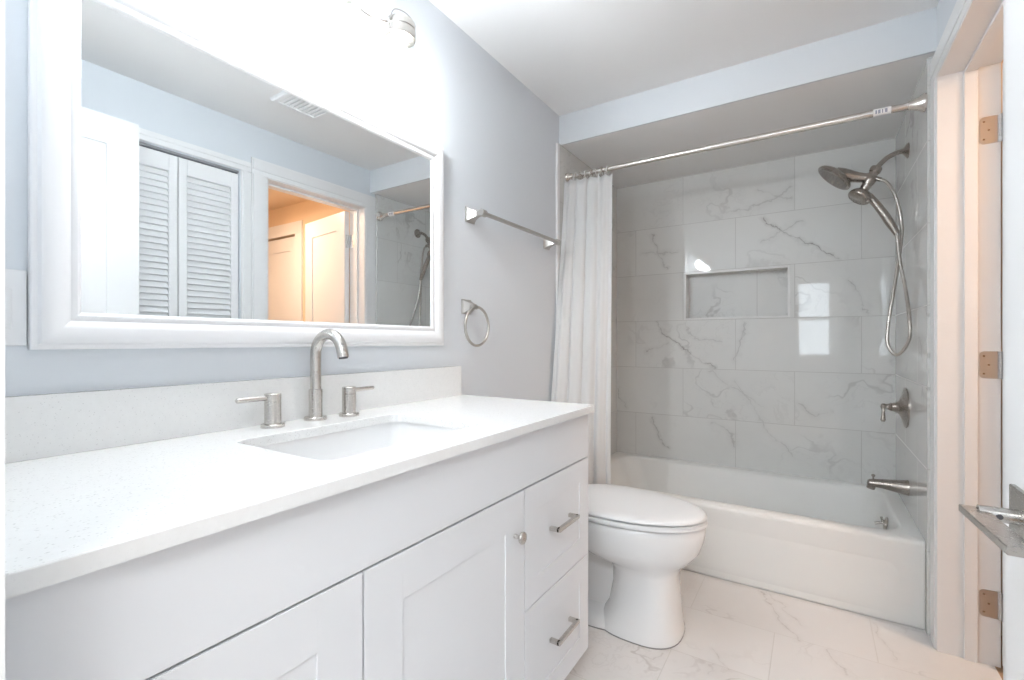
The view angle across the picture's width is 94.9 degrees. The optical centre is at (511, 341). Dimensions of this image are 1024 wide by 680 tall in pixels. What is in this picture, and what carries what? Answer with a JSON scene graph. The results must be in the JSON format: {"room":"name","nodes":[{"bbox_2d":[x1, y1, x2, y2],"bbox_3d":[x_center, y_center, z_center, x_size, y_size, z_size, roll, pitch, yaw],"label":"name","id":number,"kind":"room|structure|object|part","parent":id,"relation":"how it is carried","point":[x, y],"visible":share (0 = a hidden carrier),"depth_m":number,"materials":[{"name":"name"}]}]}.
{"room":"bathroom","nodes":[
{"label":"bathroom","id":0,"kind":"room"},
{"bbox_2d":[5,0,616,454],"bbox_3d":[-0.143,-0.060,2.005,0.131,2.300,3.280,0,0,33],"label":"wall","id":1,"kind":"structure","parent":0,"point":[498,139],"depth_m":1.71,"materials":[{"name":"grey paint"}]},
{"bbox_2d":[5,269,26,345],"bbox_3d":[-0.857,-0.058,0.782,0.008,0.130,0.072,0,0,33],"label":"switch plate","id":2,"kind":"object","parent":1,"relation":"attached to","point":[15,280],"visible":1,"depth_m":0.80,"materials":[{"name":"white plastic"}]},
{"bbox_2d":[5,366,460,463],"bbox_3d":[-0.553,0.148,1.250,0.014,0.110,1.312,0,0,33],"label":"backsplash","id":3,"kind":"structure","parent":1,"relation":"attached to","point":[56,424],"depth_m":0.99,"materials":[{"name":"white stone"}]},
{"bbox_2d":[28,0,443,349],"bbox_3d":[-0.539,-0.345,1.258,0.029,0.717,1.070,0,0,33],"label":"framed mirror","id":4,"kind":"object","parent":1,"relation":"attached to","point":[189,186],"visible":0.98,"depth_m":1.04,"materials":[{"name":"mirror"}]},
{"bbox_2d":[325,0,415,78],"bbox_3d":[-0.481,-0.950,1.216,0.174,0.410,0.536,0,0,33],"label":"vanity light","id":5,"kind":"object","parent":1,"relation":"attached to","point":[399,29],"visible":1,"depth_m":1.34,"materials":[{"name":"white glass"}]},
{"bbox_2d":[325,0,347,38],"bbox_3d":[-0.446,-0.850,1.194,0.055,0.153,0.055,0,0,33],"label":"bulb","id":6,"kind":"object","parent":5,"relation":"attached to","point":[336,26],"depth_m":1.18,"materials":[{"name":"white glass"}]},
{"bbox_3d":[-0.433,-0.983,1.296,0.203,0.156,0.039,0,0,-23],"label":"arm","id":7,"kind":"part","parent":5,"relation":"part of","materials":[{"name":"silver metal"}]},
{"bbox_2d":[390,30,409,78],"bbox_3d":[-0.328,-0.850,1.378,0.055,0.153,0.055,0,0,33],"label":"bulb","id":8,"kind":"object","parent":5,"relation":"attached to","point":[399,39],"depth_m":1.37,"materials":[{"name":"white glass"}]},
{"bbox_2d":[461,299,489,346],"bbox_3d":[-0.154,-0.072,1.836,0.055,0.185,0.159,0,0,33],"label":"towel ring","id":9,"kind":"object","parent":1,"relation":"attached to","point":[467,306],"visible":1,"depth_m":1.82,"materials":[{"name":"grey metal"}]},
{"bbox_2d":[465,206,560,249],"bbox_3d":[0.036,-0.500,2.109,0.080,0.058,0.692,0,0,33],"label":"towel bar","id":10,"kind":"object","parent":1,"relation":"attached to","point":[471,215],"visible":1,"depth_m":1.95,"materials":[{"name":"grey metal"}]},
{"bbox_3d":[-0.135,-0.500,1.842,0.080,0.058,0.058,0,0,33],"label":"post","id":11,"kind":"part","parent":10,"relation":"part of","materials":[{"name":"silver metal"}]},
{"bbox_3d":[0.207,-0.500,2.376,0.080,0.058,0.058,0,0,33],"label":"post","id":12,"kind":"part","parent":10,"relation":"part of","materials":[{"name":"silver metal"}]},
{"bbox_2d":[556,143,559,320],"bbox_3d":[0.242,0.021,2.492,0.012,2.139,0.024,0,0,33],"label":"trim","id":13,"kind":"structure","parent":1,"relation":"attached to","point":[557,144],"depth_m":2.48,"materials":[{"name":"white paint"}]},
{"bbox_2d":[565,93,927,180],"bbox_3d":[0.926,-0.898,2.168,1.491,0.068,0.068,0,0,33],"label":"curtain rod","id":14,"kind":"object","parent":1,"relation":"attached to","point":[919,104],"visible":0.96,"depth_m":2.01,"materials":[{"name":"silver metal"}]},
{"bbox_2d":[551,165,611,484],"bbox_3d":[0.370,0.028,2.414,0.277,1.886,0.231,0,0,33],"label":"shower curtain","id":15,"kind":"object","parent":14,"relation":"hanging from","point":[582,353],"visible":0.74,"depth_m":2.42,"materials":[{"name":"fabric"}]},
{"bbox_2d":[875,108,887,113],"bbox_3d":[1.435,-0.896,1.827,0.037,0.014,0.003,0,0,33],"label":"print","id":16,"kind":"object","parent":14,"relation":"on","point":[881,110],"depth_m":1.83,"materials":[{"name":"grey paper"}]},
{"bbox_2d":[429,0,938,115],"bbox_3d":[0.551,-1.240,1.559,1.780,0.060,3.280,0,0,33],"label":"ceiling","id":17,"kind":"structure","parent":0,"point":[573,55],"depth_m":1.85,"materials":[{"name":"paint"}]},
{"bbox_2d":[559,7,936,144],"bbox_3d":[0.896,-1.131,2.115,1.522,0.157,0.012,0,0,33],"label":"soffit","id":18,"kind":"structure","parent":0,"point":[913,35],"depth_m":1.99,"materials":[{"name":"paint"}]},
{"bbox_2d":[562,52,934,187],"bbox_3d":[1.151,-1.131,2.511,1.522,0.157,0.930,0,0,33],"label":"ceiling","id":19,"kind":"structure","parent":0,"point":[891,84],"depth_m":2.34,"materials":[{"name":"paint"}]},
{"bbox_2d":[617,138,894,483],"bbox_3d":[1.378,-0.060,2.872,1.517,2.300,0.114,0,0,33],"label":"wall","id":20,"kind":"structure","parent":0,"point":[753,300],"depth_m":2.77,"materials":[{"name":"tile"}]},
{"bbox_3d":[1.361,-0.287,2.868,0.579,0.298,0.089,0,0,33],"label":"trim","id":21,"kind":"part","parent":20,"relation":"part of","materials":[{"name":"white tile"}]},
{"bbox_2d":[564,569,1002,679],"bbox_3d":[1.494,1.115,0.955,4.020,0.050,3.280,0,0,33],"label":"floor","id":22,"kind":"structure","parent":0,"point":[734,630],"depth_m":1.67,"materials":[{"name":"tile"}]},
{"bbox_2d":[5,414,587,679],"bbox_3d":[-0.317,0.658,1.103,0.564,0.865,1.313,0,0,33],"label":"vanity cabinet","id":23,"kind":"object","parent":22,"relation":"on","point":[472,565],"visible":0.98,"depth_m":0.78,"materials":[{"name":"paint"}]},
{"bbox_3d":[-0.358,0.681,0.594,0.018,0.615,0.407,0,0,33],"label":"door","id":24,"kind":"part","parent":23,"relation":"part of","materials":[{"name":"paint"}]},
{"bbox_2d":[5,395,594,599],"bbox_3d":[-0.323,0.214,1.108,0.554,0.022,1.320,0,0,33],"label":"countertop","id":25,"kind":"structure","parent":23,"relation":"on","point":[68,516],"depth_m":0.69,"materials":[{"name":"white stone"}]},
{"bbox_2d":[235,329,373,428],"bbox_3d":[-0.482,0.085,1.190,0.153,0.236,0.379,0,0,33],"label":"faucet","id":26,"kind":"object","parent":25,"relation":"on","point":[272,401],"visible":1,"depth_m":1.21,"materials":[{"name":"silver metal"}]},
{"bbox_3d":[-0.596,0.133,1.081,0.012,0.012,0.074,0,0,33],"label":"handle lever","id":27,"kind":"part","parent":26,"relation":"part of","materials":[{"name":"silver metal"}]},
{"bbox_3d":[-0.570,0.163,1.121,0.053,0.080,0.053,0,0,33],"label":"handle","id":28,"kind":"part","parent":26,"relation":"part of","materials":[{"name":"silver metal"}]},
{"bbox_3d":[-0.513,0.163,1.230,0.057,0.080,0.057,0,0,33],"label":"spout","id":29,"kind":"part","parent":26,"relation":"part of","materials":[{"name":"silver metal"}]},
{"bbox_3d":[-0.467,0.051,1.200,0.139,0.168,0.027,0,0,33],"label":"spout","id":30,"kind":"part","parent":26,"relation":"part of","materials":[{"name":"silver metal"}]},
{"bbox_3d":[-0.447,0.163,1.292,0.053,0.080,0.053,0,0,33],"label":"handle","id":31,"kind":"part","parent":26,"relation":"part of","materials":[{"name":"silver metal"}]},
{"bbox_3d":[-0.422,0.133,1.332,0.012,0.012,0.074,0,0,33],"label":"handle lever","id":32,"kind":"part","parent":26,"relation":"part of","materials":[{"name":"silver metal"}]},
{"bbox_2d":[259,422,458,460],"bbox_3d":[-0.322,0.296,1.064,0.345,0.142,0.483,0,0,33],"label":"sink","id":33,"kind":"object","parent":25,"relation":"in","point":[347,443],"visible":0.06,"depth_m":1.22,"materials":[{"name":"ceramic"}]},
{"bbox_3d":[-0.112,0.681,0.979,0.018,0.615,0.501,0,0,33],"label":"door","id":34,"kind":"part","parent":23,"relation":"part of","materials":[{"name":"paint"}]},
{"bbox_3d":[0.019,0.473,1.138,0.030,0.030,0.030,0,0,33],"label":"knob","id":35,"kind":"part","parent":23,"relation":"part of","materials":[{"name":"silver metal"}]},
{"bbox_3d":[0.132,0.527,1.359,0.018,0.308,0.396,0,0,33],"label":"drawer","id":36,"kind":"part","parent":23,"relation":"part of","materials":[{"name":"paint"}]},
{"bbox_3d":[0.132,0.836,1.359,0.018,0.304,0.396,0,0,33],"label":"drawer","id":37,"kind":"part","parent":23,"relation":"part of","materials":[{"name":"paint"}]},
{"bbox_3d":[0.152,0.824,1.341,0.033,0.011,0.130,0,0,33],"label":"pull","id":38,"kind":"part","parent":23,"relation":"part of","materials":[{"name":"silver metal"}]},
{"bbox_3d":[0.152,0.515,1.341,0.033,0.011,0.130,0,0,33],"label":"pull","id":39,"kind":"part","parent":23,"relation":"part of","materials":[{"name":"silver metal"}]},
{"bbox_2d":[588,484,707,649],"bbox_3d":[0.362,0.728,1.912,0.813,0.724,0.454,0,0,33],"label":"toilet","id":40,"kind":"object","parent":22,"relation":"on","point":[640,541],"visible":0.54,"depth_m":1.70,"materials":[{"name":"ceramic"}]},
{"bbox_3d":[0.467,0.632,1.845,0.558,0.024,0.372,0,0,33],"label":"lid","id":41,"kind":"part","parent":40,"relation":"part of","materials":[{"name":"white plastic"}]},
{"bbox_3d":[0.465,0.656,1.846,0.569,0.016,0.384,0,0,33],"label":"seat","id":42,"kind":"part","parent":40,"relation":"part of","materials":[{"name":"white plastic"}]},
{"bbox_2d":[611,452,924,629],"bbox_3d":[1.138,0.922,2.499,1.491,0.336,0.779,0,0,33],"label":"bathtub","id":43,"kind":"object","parent":22,"relation":"on","point":[854,547],"visible":0.73,"depth_m":2.08,"materials":[{"name":"ceramic"}]},
{"bbox_3d":[1.682,0.820,2.153,0.038,0.042,0.014,0,0,33],"label":"trip lever","id":44,"kind":"part","parent":43,"relation":"part of","materials":[{"name":"silver metal"}]},
{"bbox_3d":[1.700,0.828,2.141,0.018,0.060,0.060,0,0,33],"label":"overflow plate","id":45,"kind":"part","parent":43,"relation":"part of","materials":[{"name":"silver metal"}]},
{"bbox_2d":[895,0,956,635],"bbox_3d":[1.234,-0.060,1.121,0.157,2.300,3.280,0,0,33],"label":"wall","id":46,"kind":"structure","parent":0,"point":[912,174],"depth_m":1.93,"materials":[{"name":"stone"}]},
{"bbox_2d":[818,142,911,356],"bbox_3d":[1.613,-0.409,2.163,0.348,0.948,0.166,0,0,40],"label":"shower","id":47,"kind":"object","parent":46,"relation":"attached to","point":[840,178],"visible":1,"depth_m":2.12,"materials":[{"name":"silver metal"}]},
{"bbox_3d":[1.525,-0.772,2.236,0.104,0.097,0.139,0,0,33],"label":"spray plate","id":48,"kind":"part","parent":47,"relation":"part of","materials":[{"name":"grey metal"}]},
{"bbox_3d":[1.703,-0.820,2.127,0.114,0.081,0.021,0,0,33],"label":"shower arm","id":49,"kind":"part","parent":47,"relation":"part of","materials":[{"name":"silver metal"}]},
{"bbox_2d":[866,474,909,495],"bbox_3d":[1.699,0.645,2.130,0.150,0.078,0.068,0,0,33],"label":"tub spout","id":50,"kind":"object","parent":46,"relation":"attached to","point":[898,486],"visible":1,"depth_m":2.11,"materials":[{"name":"silver metal"}]},
{"bbox_2d":[880,388,909,427],"bbox_3d":[1.751,0.300,2.162,0.096,0.182,0.182,0,0,33],"label":"shower valve","id":51,"kind":"object","parent":46,"relation":"attached to","point":[902,406],"visible":1,"depth_m":2.12,"materials":[{"name":"silver metal"}]},
{"bbox_3d":[1.712,0.336,2.171,0.020,0.067,0.033,0,0,33],"label":"valve lever","id":52,"kind":"part","parent":51,"relation":"part of","materials":[{"name":"silver metal"}]},
{"bbox_3d":[1.779,0.300,2.144,0.030,0.182,0.182,0,0,33],"label":"valve plate","id":53,"kind":"part","parent":51,"relation":"part of","materials":[{"name":"silver metal"}]},
{"bbox_2d":[930,0,1005,679],"bbox_3d":[1.313,0.030,1.367,0.015,2.120,0.880,0,0,33],"label":"trim","id":54,"kind":"structure","parent":46,"relation":"attached to","point":[961,7],"depth_m":1.67,"materials":[{"name":"white paint"}]},
{"bbox_2d":[937,0,1002,667],"bbox_3d":[1.380,0.076,1.325,0.161,2.028,0.696,0,0,33],"label":"trim","id":55,"kind":"structure","parent":46,"relation":"attached to","point":[969,76],"depth_m":1.60,"materials":[{"name":"white paint"}]},
{"bbox_2d":[979,63,1002,665],"bbox_3d":[1.870,0.075,1.444,0.648,2.006,0.046,0,0,25],"label":"door","id":56,"kind":"structure","parent":46,"relation":"in","point":[1002,63],"depth_m":1.58,"materials":[{"name":"white paint"}]},
{"bbox_3d":[1.603,0.883,1.570,0.055,0.092,0.033,0,0,33],"label":"door hinge","id":57,"kind":"part","parent":56,"relation":"part of","materials":[{"name":"metal"}]},
{"bbox_3d":[1.603,-0.714,1.570,0.055,0.092,0.033,0,0,33],"label":"door hinge","id":58,"kind":"part","parent":56,"relation":"part of","materials":[{"name":"metal"}]},
{"bbox_3d":[1.603,0.078,1.570,0.055,0.092,0.033,0,0,33],"label":"door hinge","id":59,"kind":"part","parent":56,"relation":"part of","materials":[{"name":"metal"}]},
{"bbox_2d":[1001,60,1002,634],"bbox_3d":[2.704,-0.060,1.206,2.255,2.300,0.050,0,0,33],"label":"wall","id":60,"kind":"structure","parent":0,"point":[1002,60],"depth_m":1.75,"materials":[{"name":"paint"}]},
{"bbox_3d":[-0.308,-0.060,0.237,1.522,2.300,0.126,0,0,33],"label":"wall","id":61,"kind":"structure","parent":0,"visible":0},
{"bbox_2d":[0,0,4,679],"bbox_3d":[-0.099,0.065,0.102,0.790,2.050,0.126,0,0,33],"label":"trim","id":62,"kind":"structure","parent":61,"relation":"attached to","point":[2,2],"depth_m":0.37,"materials":[{"name":"white paint"}]},
{"bbox_2d":[959,0,1023,679],"bbox_3d":[0.420,0.067,0.290,0.090,2.023,0.755,0,0,33],"label":"door","id":63,"kind":"structure","parent":61,"relation":"in","point":[990,520],"depth_m":0.57,"materials":[{"name":"white paint"}]},
{"bbox_3d":[0.542,0.207,0.516,0.050,0.018,0.138,0,0,33],"label":"lever","id":64,"kind":"part","parent":63,"relation":"part of","materials":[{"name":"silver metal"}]},
{"bbox_3d":[0.593,0.206,0.547,0.006,0.066,0.065,0,0,33],"label":"handle","id":65,"kind":"part","parent":63,"relation":"part of","materials":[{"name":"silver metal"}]}
]}

